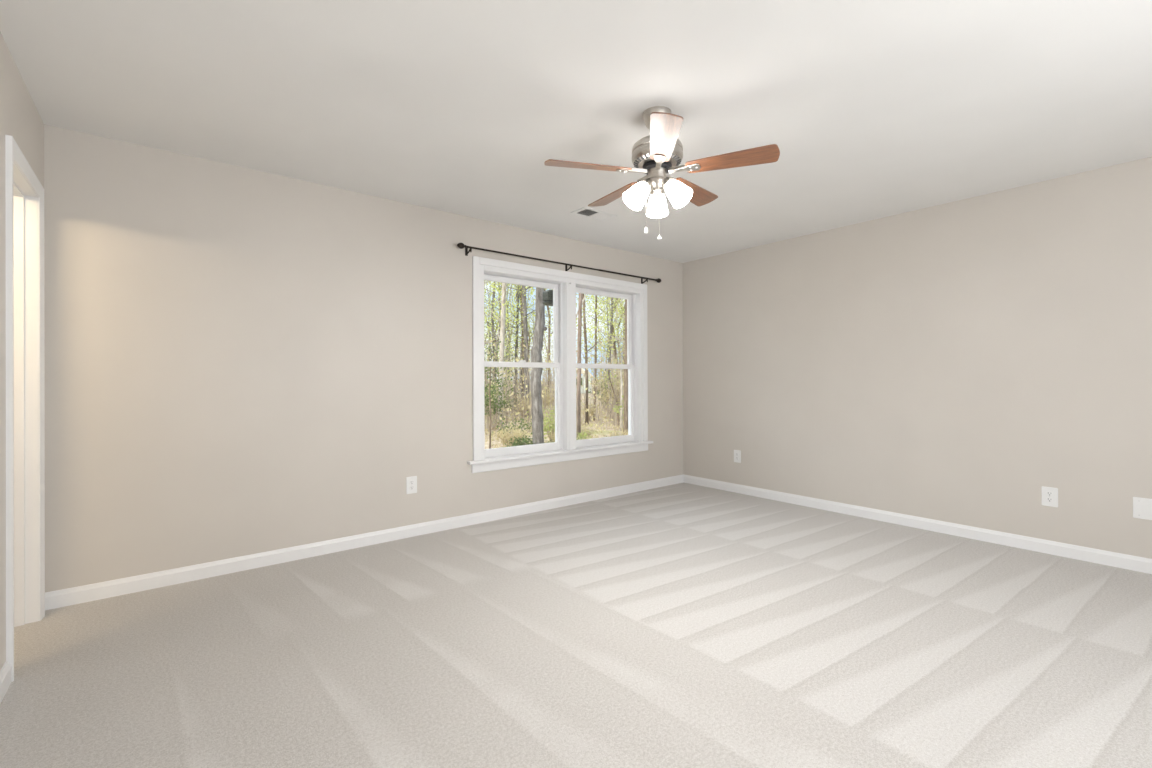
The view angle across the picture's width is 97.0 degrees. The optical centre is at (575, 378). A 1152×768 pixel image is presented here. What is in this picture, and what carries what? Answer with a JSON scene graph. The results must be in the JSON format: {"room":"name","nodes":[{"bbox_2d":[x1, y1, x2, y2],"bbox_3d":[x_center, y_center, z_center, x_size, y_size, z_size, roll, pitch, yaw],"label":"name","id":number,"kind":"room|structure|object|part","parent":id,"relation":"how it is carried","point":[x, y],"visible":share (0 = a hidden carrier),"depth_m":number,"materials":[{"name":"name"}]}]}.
{"room":"empty bedroom","nodes":[
{"label":"empty bedroom","id":0,"kind":"room"},
{"bbox_2d":[0,32,43,670],"bbox_3d":[-1.051,-0.018,0.463,0.115,2.940,5.300,0,0,-39],"label":"wall","id":1,"kind":"structure","parent":0,"point":[20,118],"depth_m":1.93,"materials":[{"name":"beige paint"}]},
{"bbox_2d":[0,661,10,703],"bbox_3d":[-0.745,1.108,0.189,0.014,0.086,4.497,0,0,-39],"label":"baseboard","id":2,"kind":"structure","parent":1,"relation":"attached to","point":[5,673],"depth_m":1.88,"materials":[{"name":"white paint"}]},
{"bbox_2d":[5,135,44,681],"bbox_3d":[-2.426,0.116,2.179,0.136,2.086,0.700,0,0,-39],"label":"trim","id":3,"kind":"structure","parent":1,"relation":"attached to","point":[24,193],"depth_m":2.40,"materials":[{"name":"white paint"}]},
{"bbox_2d":[44,124,682,591],"bbox_3d":[-1.737,-0.011,3.430,7.746,2.940,0.180,0,0,-39],"label":"wall","id":4,"kind":"structure","parent":0,"point":[240,361],"depth_m":3.15,"materials":[{"name":"beige paint"}]},
{"bbox_2d":[45,475,683,609],"bbox_3d":[-0.731,1.114,4.113,4.966,0.086,0.014,0,0,-39],"label":"baseboard","id":5,"kind":"structure","parent":4,"relation":"attached to","point":[112,588],"depth_m":3.29,"materials":[{"name":"white paint"}]},
{"bbox_2d":[406,476,416,493],"bbox_3d":[-1.204,0.781,3.736,0.080,0.125,0.009,0,0,-39],"label":"wall outlet","id":6,"kind":"object","parent":4,"relation":"attached to","point":[411,482],"visible":1,"depth_m":3.73,"materials":[{"name":"white plastic"}]},
{"bbox_2d":[484,271,565,457],"bbox_3d":[-0.460,-0.113,4.468,0.905,1.540,0.190,0,0,-39],"label":"window","id":7,"kind":"structure","parent":4,"relation":"in","point":[559,288],"depth_m":4.66,"materials":[{"name":"white paint"}]},
{"bbox_3d":[-0.495,-0.485,4.475,0.836,0.772,0.030,0,0,-39],"label":"sash","id":8,"kind":"part","parent":7,"relation":"part of","materials":[{"name":"white paint"}]},
{"bbox_3d":[-0.470,0.254,4.445,0.836,0.795,0.030,0,0,-39],"label":"sash","id":9,"kind":"part","parent":7,"relation":"part of","materials":[{"name":"white paint"}]},
{"bbox_2d":[543,290,552,305],"bbox_3d":[-0.230,-0.777,4.839,0.135,0.162,0.117,0,0,-39],"label":"box","id":10,"kind":"object","parent":7,"relation":"attached to","point":[548,294],"visible":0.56,"depth_m":4.80,"materials":[{"name":"black metal"}]},
{"bbox_2d":[543,301,552,305],"bbox_3d":[-0.240,-0.711,4.848,0.130,0.030,0.090,0,0,-39],"label":"tray","id":11,"kind":"object","parent":10,"relation":"on","point":[547,303],"depth_m":4.80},
{"bbox_2d":[457,243,660,283],"bbox_3d":[-0.023,-1.008,4.641,2.317,0.076,0.096,0,0,-39],"label":"curtain rod","id":12,"kind":"object","parent":4,"relation":"attached to","point":[459,245],"visible":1,"depth_m":4.46,"materials":[{"name":"black metal"}]},
{"bbox_2d":[467,256,652,472],"bbox_3d":[-0.051,-0.112,4.689,2.100,1.724,0.120,0,0,-39],"label":"trim","id":13,"kind":"structure","parent":4,"relation":"attached to","point":[479,463],"depth_m":4.60,"materials":[{"name":"white paint"}]},
{"bbox_3d":[-0.049,0.663,4.688,2.100,0.025,0.120,0,0,-39],"label":"window stool","id":14,"kind":"part","parent":13,"relation":"part of","materials":[{"name":"white paint"}]},
{"bbox_2d":[576,284,639,447],"bbox_3d":[0.248,-0.115,5.040,0.915,1.540,0.190,0,0,-39],"label":"window","id":15,"kind":"structure","parent":4,"relation":"in","point":[633,299],"depth_m":5.27,"materials":[{"name":"white paint"}]},
{"bbox_3d":[0.248,-0.487,5.075,0.846,0.772,0.030,0,0,-39],"label":"sash","id":16,"kind":"part","parent":15,"relation":"part of","materials":[{"name":"white paint"}]},
{"bbox_3d":[0.273,0.253,5.045,0.846,0.795,0.030,0,0,-39],"label":"sash","id":17,"kind":"part","parent":15,"relation":"part of","materials":[{"name":"white paint"}]},
{"bbox_2d":[0,482,1151,767],"bbox_3d":[-0.024,1.150,1.287,7.416,0.001,5.300,0,0,-39],"label":"floor","id":18,"kind":"structure","parent":0,"point":[680,625],"depth_m":2.13,"materials":[{"name":"carpet"}]},
{"bbox_2d":[0,0,1151,262],"bbox_3d":[-0.014,-1.390,1.293,7.746,0.200,5.680,0,0,-39],"label":"ceiling","id":19,"kind":"structure","parent":0,"point":[872,109],"depth_m":2.32,"materials":[{"name":"paint"}]},
{"bbox_2d":[571,207,616,220],"bbox_3d":[0.142,-1.282,3.983,0.332,0.008,0.170,0,0,-39],"label":"ceiling vent","id":20,"kind":"object","parent":19,"relation":"in","point":[585,211],"visible":1,"depth_m":3.97,"materials":[{"name":"white plastic"}]},
{"bbox_2d":[544,106,779,239],"bbox_3d":[0.395,-0.976,2.507,1.060,0.626,1.055,0,0,-39],"label":"ceiling fan","id":21,"kind":"object","parent":19,"relation":"hanging from","point":[657,154],"visible":1,"depth_m":2.40,"materials":[{"name":"brown wood"}]},
{"bbox_3d":[0.057,-1.000,2.401,0.414,0.006,0.128,0,12,-13],"label":"blade","id":22,"kind":"part","parent":21,"relation":"part of","materials":[{"name":"brown wood"}]},
{"bbox_3d":[0.217,-1.000,2.777,0.128,0.006,0.414,-14,7,-30],"label":"blade","id":23,"kind":"part","parent":21,"relation":"part of","materials":[{"name":"brown wood"}]},
{"bbox_3d":[0.303,-0.888,2.443,0.054,0.097,0.054,42,-14,-16],"label":"bulb","id":24,"kind":"part","parent":21,"relation":"part of","materials":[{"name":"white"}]},
{"bbox_3d":[0.302,-0.887,2.443,0.113,0.113,0.113,42,-14,-16],"label":"lamp shade","id":25,"kind":"part","parent":21,"relation":"part of","materials":[{"name":"white glass"}]},
{"bbox_3d":[0.411,-0.887,2.578,0.113,0.113,0.113,0,40,9],"label":"lamp shade","id":26,"kind":"part","parent":21,"relation":"part of","materials":[{"name":"white glass"}]},
{"bbox_3d":[0.364,-1.002,2.133,0.128,0.006,0.414,12,1,5],"label":"blade","id":27,"kind":"part","parent":21,"relation":"part of","materials":[{"name":"white glass"}]},
{"bbox_3d":[0.473,-0.888,2.416,0.113,0.113,0.113,0,-40,-51],"label":"lamp shade","id":28,"kind":"part","parent":21,"relation":"part of","materials":[{"name":"white glass"}]},
{"bbox_3d":[0.473,-0.889,2.416,0.054,0.097,0.054,0,-40,-51],"label":"bulb","id":29,"kind":"part","parent":21,"relation":"part of","materials":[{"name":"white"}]},
{"bbox_3d":[0.623,-1.002,2.741,0.128,0.006,0.414,-16,-10,40],"label":"blade","id":30,"kind":"part","parent":21,"relation":"part of","materials":[{"name":"brown wood"}]},
{"bbox_3d":[0.715,-1.003,2.343,0.414,0.006,0.128,0,-12,23],"label":"blade","id":31,"kind":"part","parent":21,"relation":"part of","materials":[{"name":"brown wood"}]},
{"bbox_2d":[683,157,1151,558],"bbox_3d":[2.990,-0.026,3.597,0.180,2.940,5.500,0,0,-39],"label":"wall","id":32,"kind":"structure","parent":0,"point":[955,362],"depth_m":3.73,"materials":[{"name":"beige paint"}]},
{"bbox_2d":[734,450,740,462],"bbox_3d":[1.626,0.784,5.138,0.009,0.125,0.080,0,0,-39],"label":"wall outlet","id":33,"kind":"object","parent":32,"relation":"attached to","point":[737,453],"visible":1,"depth_m":5.13,"materials":[{"name":"white plastic"}]},
{"bbox_2d":[683,474,1151,573],"bbox_3d":[2.856,1.102,3.612,0.014,0.086,5.300,0,0,-39],"label":"baseboard","id":34,"kind":"structure","parent":32,"relation":"attached to","point":[1130,562],"depth_m":3.72,"materials":[{"name":"white paint"}]},
{"bbox_2d":[1041,486,1057,506],"bbox_3d":[3.090,0.771,3.325,0.009,0.125,0.080,0,0,-39],"label":"wall outlet","id":35,"kind":"object","parent":32,"relation":"attached to","point":[1049,494],"visible":1,"depth_m":3.32,"materials":[{"name":"white plastic"}]},
{"bbox_2d":[1133,497,1151,519],"bbox_3d":[3.359,0.767,2.993,0.007,0.125,0.120,0,0,-39],"label":"wall plate","id":36,"kind":"object","parent":32,"relation":"attached to","point":[1142,507],"visible":1,"depth_m":3.01,"materials":[{"name":"white plastic"}]},
{"label":"outside","id":37,"kind":"structure","parent":0,"visible":0},
{"bbox_2d":[485,381,623,448],"bbox_3d":[-6.234,1.129,70.599,150.000,1.618,110.000,0,0,-39],"label":"ground","id":38,"kind":"structure","parent":37,"point":[608,429],"depth_m":19.05,"materials":[{"name":"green plant"}]},
{"bbox_2d":[484,284,506,383],"bbox_3d":[-6.809,-2.920,38.819,4.994,9.386,4.768,0,0,9],"label":"tree","id":39,"kind":"object","parent":38,"relation":"on","point":[490,284],"visible":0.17,"depth_m":39.29,"materials":[{"name":"green plant"}]},
{"bbox_2d":[484,283,509,380],"bbox_3d":[-10.005,-4.656,54.998,7.362,12.731,7.670,0,0,-35],"label":"tree","id":40,"kind":"object","parent":38,"relation":"on","point":[486,283],"visible":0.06,"depth_m":54.16,"materials":[{"name":"green plant"}]},
{"bbox_2d":[484,382,511,417],"bbox_3d":[-3.913,0.975,22.981,1.989,1.758,2.065,0,0,24],"label":"shrub","id":41,"kind":"object","parent":38,"relation":"on","point":[486,382],"visible":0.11,"depth_m":23.27,"materials":[{"name":"green plant"}]},
{"bbox_2d":[484,375,518,430],"bbox_3d":[-2.754,0.849,16.900,1.685,1.930,1.463,0,0,3],"label":"shrub","id":42,"kind":"object","parent":38,"relation":"on","point":[497,402],"visible":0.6,"depth_m":16.87,"materials":[{"name":"green plant"}]},
{"bbox_2d":[484,295,519,381],"bbox_3d":[-9.512,-6.929,58.400,9.036,17.117,8.674,0,0,35],"label":"tree","id":43,"kind":"object","parent":38,"relation":"on","point":[508,295],"visible":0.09,"depth_m":57.62,"materials":[{"name":"green plant"}]},
{"bbox_2d":[484,282,520,406],"bbox_3d":[-5.156,-4.415,28.003,6.862,12.437,7.187,0,0,22],"label":"tree","id":44,"kind":"object","parent":38,"relation":"on","point":[493,296],"visible":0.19,"depth_m":27.59,"materials":[{"name":"green plant"}]},
{"bbox_2d":[484,327,525,448],"bbox_3d":[-2.143,0.259,12.614,1.849,3.186,1.332,0,0,11],"label":"sapling","id":45,"kind":"object","parent":38,"relation":"on","point":[506,356],"visible":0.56,"depth_m":12.49,"materials":[{"name":"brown plant"}]},
{"bbox_2d":[485,287,528,377],"bbox_3d":[-7.188,-5.831,53.203,7.222,15.030,6.895,0,0,-7],"label":"tree","id":46,"kind":"object","parent":38,"relation":"on","point":[486,287],"visible":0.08,"depth_m":53.95,"materials":[{"name":"green plant"}]},
{"bbox_2d":[487,424,530,446],"bbox_3d":[-1.676,1.515,13.062,1.171,0.694,1.040,0,0,15],"label":"shrub","id":47,"kind":"object","parent":38,"relation":"on","point":[508,436],"visible":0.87,"depth_m":12.94,"materials":[{"name":"beige plant"}]},
{"bbox_2d":[484,280,533,372],"bbox_3d":[-4.114,-4.977,24.910,7.077,13.620,7.566,0,0,-7],"label":"tree","id":48,"kind":"object","parent":38,"relation":"on","point":[486,342],"visible":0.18,"depth_m":24.28,"materials":[{"name":"green plant"}]},
{"bbox_2d":[485,285,532,361],"bbox_3d":[-7.624,-5.812,59.190,7.848,14.827,7.248,0,0,18],"label":"tree","id":49,"kind":"object","parent":38,"relation":"on","point":[520,285],"visible":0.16,"depth_m":59.08,"materials":[{"name":"green plant"}]},
{"bbox_2d":[484,280,534,428],"bbox_3d":[-2.303,-4.193,17.830,4.271,12.004,5.536,0,0,-39],"label":"tree","id":50,"kind":"object","parent":38,"relation":"on","point":[504,285],"visible":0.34,"depth_m":17.94,"materials":[{"name":"green plant"}]},
{"bbox_2d":[485,282,533,354],"bbox_3d":[-6.043,-5.286,44.990,7.721,14.015,8.032,0,0,-19],"label":"tree","id":51,"kind":"object","parent":38,"relation":"on","point":[490,282],"visible":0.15,"depth_m":45.64,"materials":[{"name":"green plant"}]},
{"bbox_2d":[506,397,519,412],"bbox_3d":[-3.181,1.356,25.711,1.144,0.957,1.119,0,0,-8],"label":"shrub","id":52,"kind":"object","parent":38,"relation":"on","point":[506,397],"visible":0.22,"depth_m":25.68,"materials":[{"name":"green plant"}]},
{"bbox_2d":[484,281,544,370],"bbox_3d":[-5.456,-5.044,33.442,7.019,13.794,6.701,0,0,19],"label":"tree","id":53,"kind":"object","parent":38,"relation":"on","point":[499,309],"visible":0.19,"depth_m":34.04,"materials":[{"name":"green plant"}]},
{"bbox_2d":[484,282,546,395],"bbox_3d":[-2.316,-4.670,25.768,4.610,13.004,5.469,0,0,40],"label":"tree","id":54,"kind":"object","parent":38,"relation":"on","point":[521,323],"visible":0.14,"depth_m":25.91,"materials":[{"name":"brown plant"}]},
{"bbox_2d":[497,288,534,385],"bbox_3d":[-5.162,-3.017,40.875,5.400,9.572,5.051,0,0,-43],"label":"tree","id":55,"kind":"object","parent":38,"relation":"on","point":[510,288],"visible":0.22,"depth_m":40.88,"materials":[{"name":"green plant"}]},
{"bbox_2d":[484,285,552,409],"bbox_3d":[-3.786,-4.090,26.835,6.300,11.818,6.598,0,0,-9],"label":"tree","id":56,"kind":"object","parent":38,"relation":"on","point":[517,309],"visible":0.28,"depth_m":26.88,"materials":[{"name":"green plant"}]},
{"bbox_2d":[489,285,547,387],"bbox_3d":[-4.775,-3.567,40.018,5.522,10.667,5.783,0,0,23],"label":"tree","id":57,"kind":"object","parent":38,"relation":"on","point":[511,285],"visible":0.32,"depth_m":40.22,"materials":[{"name":"green plant"}]},
{"bbox_2d":[484,285,552,381],"bbox_3d":[-5.657,-5.762,42.594,8.000,15.082,7.638,0,0,4],"label":"tree","id":58,"kind":"object","parent":38,"relation":"on","point":[509,285],"visible":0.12,"depth_m":41.90,"materials":[{"name":"green plant"}]},
{"bbox_2d":[505,435,532,446],"bbox_3d":[-1.304,1.583,11.991,0.731,0.544,0.639,0,0,6],"label":"shrub","id":59,"kind":"object","parent":38,"relation":"on","point":[523,441],"visible":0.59,"depth_m":12.02,"materials":[{"name":"green plant"}]},
{"bbox_2d":[492,416,546,438],"bbox_3d":[-1.545,1.484,14.973,1.832,0.803,1.511,0,0,-8],"label":"shrub","id":60,"kind":"object","parent":38,"relation":"on","point":[522,419],"visible":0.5,"depth_m":14.88,"materials":[{"name":"green plant"}]},
{"bbox_2d":[488,282,550,400],"bbox_3d":[-2.341,-3.284,25.756,5.014,10.236,5.252,0,0,33],"label":"tree","id":61,"kind":"object","parent":38,"relation":"on","point":[520,369],"visible":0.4,"depth_m":25.84,"materials":[{"name":"green plant"}]},
{"bbox_2d":[486,282,552,359],"bbox_3d":[-3.445,-4.154,35.095,7.216,11.949,7.518,0,0,-15],"label":"tree","id":62,"kind":"object","parent":38,"relation":"on","point":[529,350],"visible":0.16,"depth_m":35.66,"materials":[{"name":"green plant"}]},
{"bbox_2d":[487,284,552,417],"bbox_3d":[-2.828,-4.136,23.759,5.401,12.005,4.539,0,0,3],"label":"tree","id":63,"kind":"object","parent":38,"relation":"on","point":[524,302],"visible":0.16,"depth_m":23.90,"materials":[{"name":"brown plant"}]},
{"bbox_2d":[509,395,530,417],"bbox_3d":[-2.394,1.280,22.580,1.235,1.177,1.565,0,0,-17],"label":"shrub","id":64,"kind":"object","parent":38,"relation":"on","point":[519,404],"visible":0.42,"depth_m":22.54,"materials":[{"name":"beige plant"}]},
{"bbox_2d":[500,285,552,362],"bbox_3d":[-3.505,-4.027,45.607,6.118,11.461,5.873,0,0,41],"label":"tree","id":65,"kind":"object","parent":38,"relation":"on","point":[513,285],"visible":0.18,"depth_m":46.02,"materials":[{"name":"green plant"}]},
{"bbox_2d":[530,287,546,443],"bbox_3d":[-0.758,-4.310,12.412,5.693,12.336,5.381,0,0,-39],"label":"tree","id":66,"kind":"object","parent":38,"relation":"on","point":[539,328],"visible":0.2,"depth_m":12.17,"materials":[{"name":"grey plant"}]},
{"bbox_2d":[533,308,552,383],"bbox_3d":[-3.490,-3.544,55.008,5.847,10.348,5.469,0,0,-11],"label":"tree","id":67,"kind":"object","parent":38,"relation":"on","point":[533,308],"visible":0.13,"depth_m":54.72,"materials":[{"name":"green plant"}]},
{"bbox_2d":[543,394,551,410],"bbox_3d":[-1.646,1.231,26.724,1.262,1.203,1.600,0,0,-14],"label":"shrub","id":68,"kind":"object","parent":38,"relation":"on","point":[548,395],"visible":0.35,"depth_m":26.64,"materials":[{"name":"beige plant"}]},
{"bbox_2d":[513,287,582,439],"bbox_3d":[-0.572,-2.927,14.416,4.596,9.528,4.015,0,0,-39],"label":"tree","id":69,"kind":"object","parent":38,"relation":"on","point":[580,294],"visible":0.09,"depth_m":14.00,"materials":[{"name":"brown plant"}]},
{"bbox_2d":[541,386,554,402],"bbox_3d":[-1.275,1.157,32.358,1.950,1.467,1.540,0,0,-12],"label":"shrub","id":70,"kind":"object","parent":38,"relation":"on","point":[545,386],"visible":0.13,"depth_m":32.35,"materials":[{"name":"beige plant"}]},
{"bbox_2d":[507,289,594,405],"bbox_3d":[-1.860,-5.950,33.325,7.951,15.658,7.344,0,0,22],"label":"tree","id":71,"kind":"object","parent":38,"relation":"on","point":[548,310],"visible":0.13,"depth_m":33.72,"materials":[{"name":"green plant"}]},
{"bbox_2d":[527,406,579,442],"bbox_3d":[-0.640,1.267,14.021,1.299,1.166,1.444,0,0,-39],"label":"shrub","id":72,"kind":"object","parent":38,"relation":"on","point":[547,428],"visible":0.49,"depth_m":13.93,"materials":[{"name":"green plant"}]},
{"bbox_2d":[484,332,624,434],"bbox_3d":[-2.787,-0.176,37.029,35.117,4.161,41.036,0,0,1],"label":"brush","id":73,"kind":"object","parent":38,"relation":"on","point":[614,421],"visible":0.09,"depth_m":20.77,"materials":[{"name":"brown plant"}]},
{"bbox_2d":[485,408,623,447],"bbox_3d":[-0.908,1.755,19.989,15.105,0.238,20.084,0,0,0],"label":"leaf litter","id":74,"kind":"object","parent":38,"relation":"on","point":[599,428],"visible":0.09,"depth_m":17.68,"materials":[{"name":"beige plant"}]},
{"bbox_2d":[576,431,590,439],"bbox_3d":[0.104,1.610,13.535,0.608,0.464,0.722,0,0,35],"label":"shrub","id":75,"kind":"object","parent":38,"relation":"on","point":[585,433],"visible":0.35,"depth_m":13.59,"materials":[{"name":"green plant"}]},
{"bbox_2d":[576,368,591,392],"bbox_3d":[-0.145,0.115,56.941,4.150,3.050,4.500,0,0,0],"label":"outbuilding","id":76,"kind":"structure","parent":38,"relation":"on","point":[582,369],"depth_m":54.98,"materials":[{"name":"white"}]},
{"bbox_2d":[576,428,594,438],"bbox_3d":[0.324,1.571,14.241,0.681,0.512,0.538,0,0,-26],"label":"shrub","id":77,"kind":"object","parent":38,"relation":"on","point":[588,433],"visible":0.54,"depth_m":14.24,"materials":[{"name":"beige plant"}]},
{"bbox_2d":[550,294,622,423],"bbox_3d":[0.873,-3.678,19.569,4.764,11.001,5.352,0,0,-19],"label":"tree","id":78,"kind":"object","parent":38,"relation":"on","point":[583,295],"visible":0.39,"depth_m":19.96,"materials":[{"name":"brown plant"}]},
{"bbox_2d":[552,293,623,404],"bbox_3d":[1.691,-4.736,28.347,7.371,13.068,7.075,0,0,37],"label":"tree","id":79,"kind":"object","parent":38,"relation":"on","point":[614,345],"visible":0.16,"depth_m":27.68,"materials":[{"name":"green plant"}]},
{"bbox_2d":[582,401,600,420],"bbox_3d":[0.561,1.417,21.779,0.911,0.868,1.154,0,0,24],"label":"shrub","id":80,"kind":"object","parent":38,"relation":"on","point":[592,409],"visible":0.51,"depth_m":21.79,"materials":[{"name":"beige plant"}]},
{"bbox_2d":[582,299,603,373],"bbox_3d":[2.228,-3.316,53.197,5.109,9.899,5.461,0,0,28],"label":"tree","id":81,"kind":"object","parent":38,"relation":"on","point":[601,299],"visible":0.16,"depth_m":53.12,"materials":[{"name":"green plant"}]},
{"bbox_2d":[576,294,623,343],"bbox_3d":[3.887,-5.159,19.454,8.119,13.905,7.752,0,0,28],"label":"tree","id":82,"kind":"object","parent":38,"relation":"on","point":[584,294],"visible":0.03,"depth_m":20.59,"materials":[{"name":"green plant"}]},
{"bbox_2d":[576,295,624,407],"bbox_3d":[2.231,-4.210,25.743,5.559,12.003,5.474,0,0,5],"label":"tree","id":83,"kind":"object","parent":38,"relation":"on","point":[601,301],"visible":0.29,"depth_m":25.84,"materials":[{"name":"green plant"}]},
{"bbox_2d":[577,294,623,420],"bbox_3d":[0.498,-3.655,21.912,5.505,11.002,4.572,0,0,29],"label":"tree","id":84,"kind":"object","parent":38,"relation":"on","point":[595,297],"visible":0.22,"depth_m":21.97,"materials":[{"name":"brown plant"}]},
{"bbox_2d":[576,297,624,384],"bbox_3d":[2.061,-3.663,38.688,5.546,10.892,5.295,0,0,33],"label":"tree","id":85,"kind":"object","parent":38,"relation":"on","point":[588,297],"visible":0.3,"depth_m":39.11,"materials":[{"name":"green plant"}]},
{"bbox_2d":[576,297,624,354],"bbox_3d":[2.572,-3.992,19.729,6.082,11.573,6.502,0,0,-37],"label":"tree","id":86,"kind":"object","parent":38,"relation":"on","point":[593,297],"visible":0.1,"depth_m":20.17,"materials":[{"name":"green plant"}]},
{"bbox_2d":[588,380,615,409],"bbox_3d":[1.644,0.909,27.787,2.087,1.785,2.133,0,0,4],"label":"shrub","id":87,"kind":"object","parent":38,"relation":"on","point":[606,380],"visible":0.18,"depth_m":27.57,"materials":[{"name":"green plant"}]},
{"bbox_2d":[582,300,624,383],"bbox_3d":[4.258,-7.377,40.316,9.232,18.283,8.527,0,0,-41],"label":"tree","id":88,"kind":"object","parent":38,"relation":"on","point":[618,300],"visible":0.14,"depth_m":40.56,"materials":[{"name":"green plant"}]},
{"bbox_2d":[584,361,623,424],"bbox_3d":[1.324,0.538,18.653,1.781,2.494,1.517,0,0,-39],"label":"sapling","id":89,"kind":"object","parent":38,"relation":"on","point":[607,375],"visible":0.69,"depth_m":18.43,"materials":[{"name":"brown plant"}]},
{"bbox_2d":[585,299,623,353],"bbox_3d":[2.829,-4.087,21.373,6.446,11.800,6.030,0,0,-11],"label":"tree","id":90,"kind":"object","parent":38,"relation":"on","point":[595,299],"visible":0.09,"depth_m":20.79,"materials":[{"name":"green plant"}]},
{"bbox_2d":[588,296,622,374],"bbox_3d":[2.491,-5.209,41.863,7.068,13.953,6.611,0,0,-19],"label":"tree","id":91,"kind":"object","parent":38,"relation":"on","point":[594,296],"visible":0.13,"depth_m":41.59,"materials":[{"name":"green plant"}]},
{"bbox_2d":[588,369,623,417],"bbox_3d":[1.533,0.665,21.016,2.113,2.326,2.336,0,0,10],"label":"shrub","id":92,"kind":"object","parent":38,"relation":"on","point":[605,391],"visible":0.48,"depth_m":20.82,"materials":[{"name":"beige plant"}]},
{"bbox_2d":[589,299,624,354],"bbox_3d":[3.864,-5.902,45.206,8.133,15.199,8.460,0,0,-12],"label":"tree","id":93,"kind":"object","parent":38,"relation":"on","point":[610,299],"visible":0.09,"depth_m":44.42,"materials":[{"name":"green plant"}]},
{"bbox_2d":[593,303,623,374],"bbox_3d":[3.783,-4.806,43.864,6.774,13.012,6.336,0,0,-41],"label":"tree","id":94,"kind":"object","parent":38,"relation":"on","point":[613,303],"visible":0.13,"depth_m":43.86,"materials":[{"name":"green plant"}]},
{"bbox_2d":[592,300,624,363],"bbox_3d":[3.853,-5.366,30.999,7.800,14.379,7.447,0,0,16],"label":"tree","id":95,"kind":"object","parent":38,"relation":"on","point":[624,300],"visible":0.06,"depth_m":31.22,"materials":[{"name":"green plant"}]},
{"bbox_2d":[608,349,623,430],"bbox_3d":[1.553,0.297,16.982,1.343,2.951,2.027,0,0,34],"label":"tree","id":96,"kind":"object","parent":38,"relation":"on","point":[621,373],"visible":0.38,"depth_m":16.98,"materials":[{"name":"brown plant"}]},
{"bbox_2d":[613,395,623,420],"bbox_3d":[1.826,1.046,16.198,1.703,1.450,1.640,0,0,37],"label":"shrub","id":97,"kind":"object","parent":38,"relation":"on","point":[620,406],"visible":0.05,"depth_m":16.04,"materials":[{"name":"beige plant"}]},
{"bbox_2d":[623,299,627,434],"bbox_3d":[1.246,-3.135,14.732,5.805,9.854,5.461,0,0,-39],"label":"tree","id":98,"kind":"object","parent":38,"relation":"on","point":[625,427],"visible":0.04,"depth_m":14.94,"materials":[{"name":"brown plant"}]}
]}

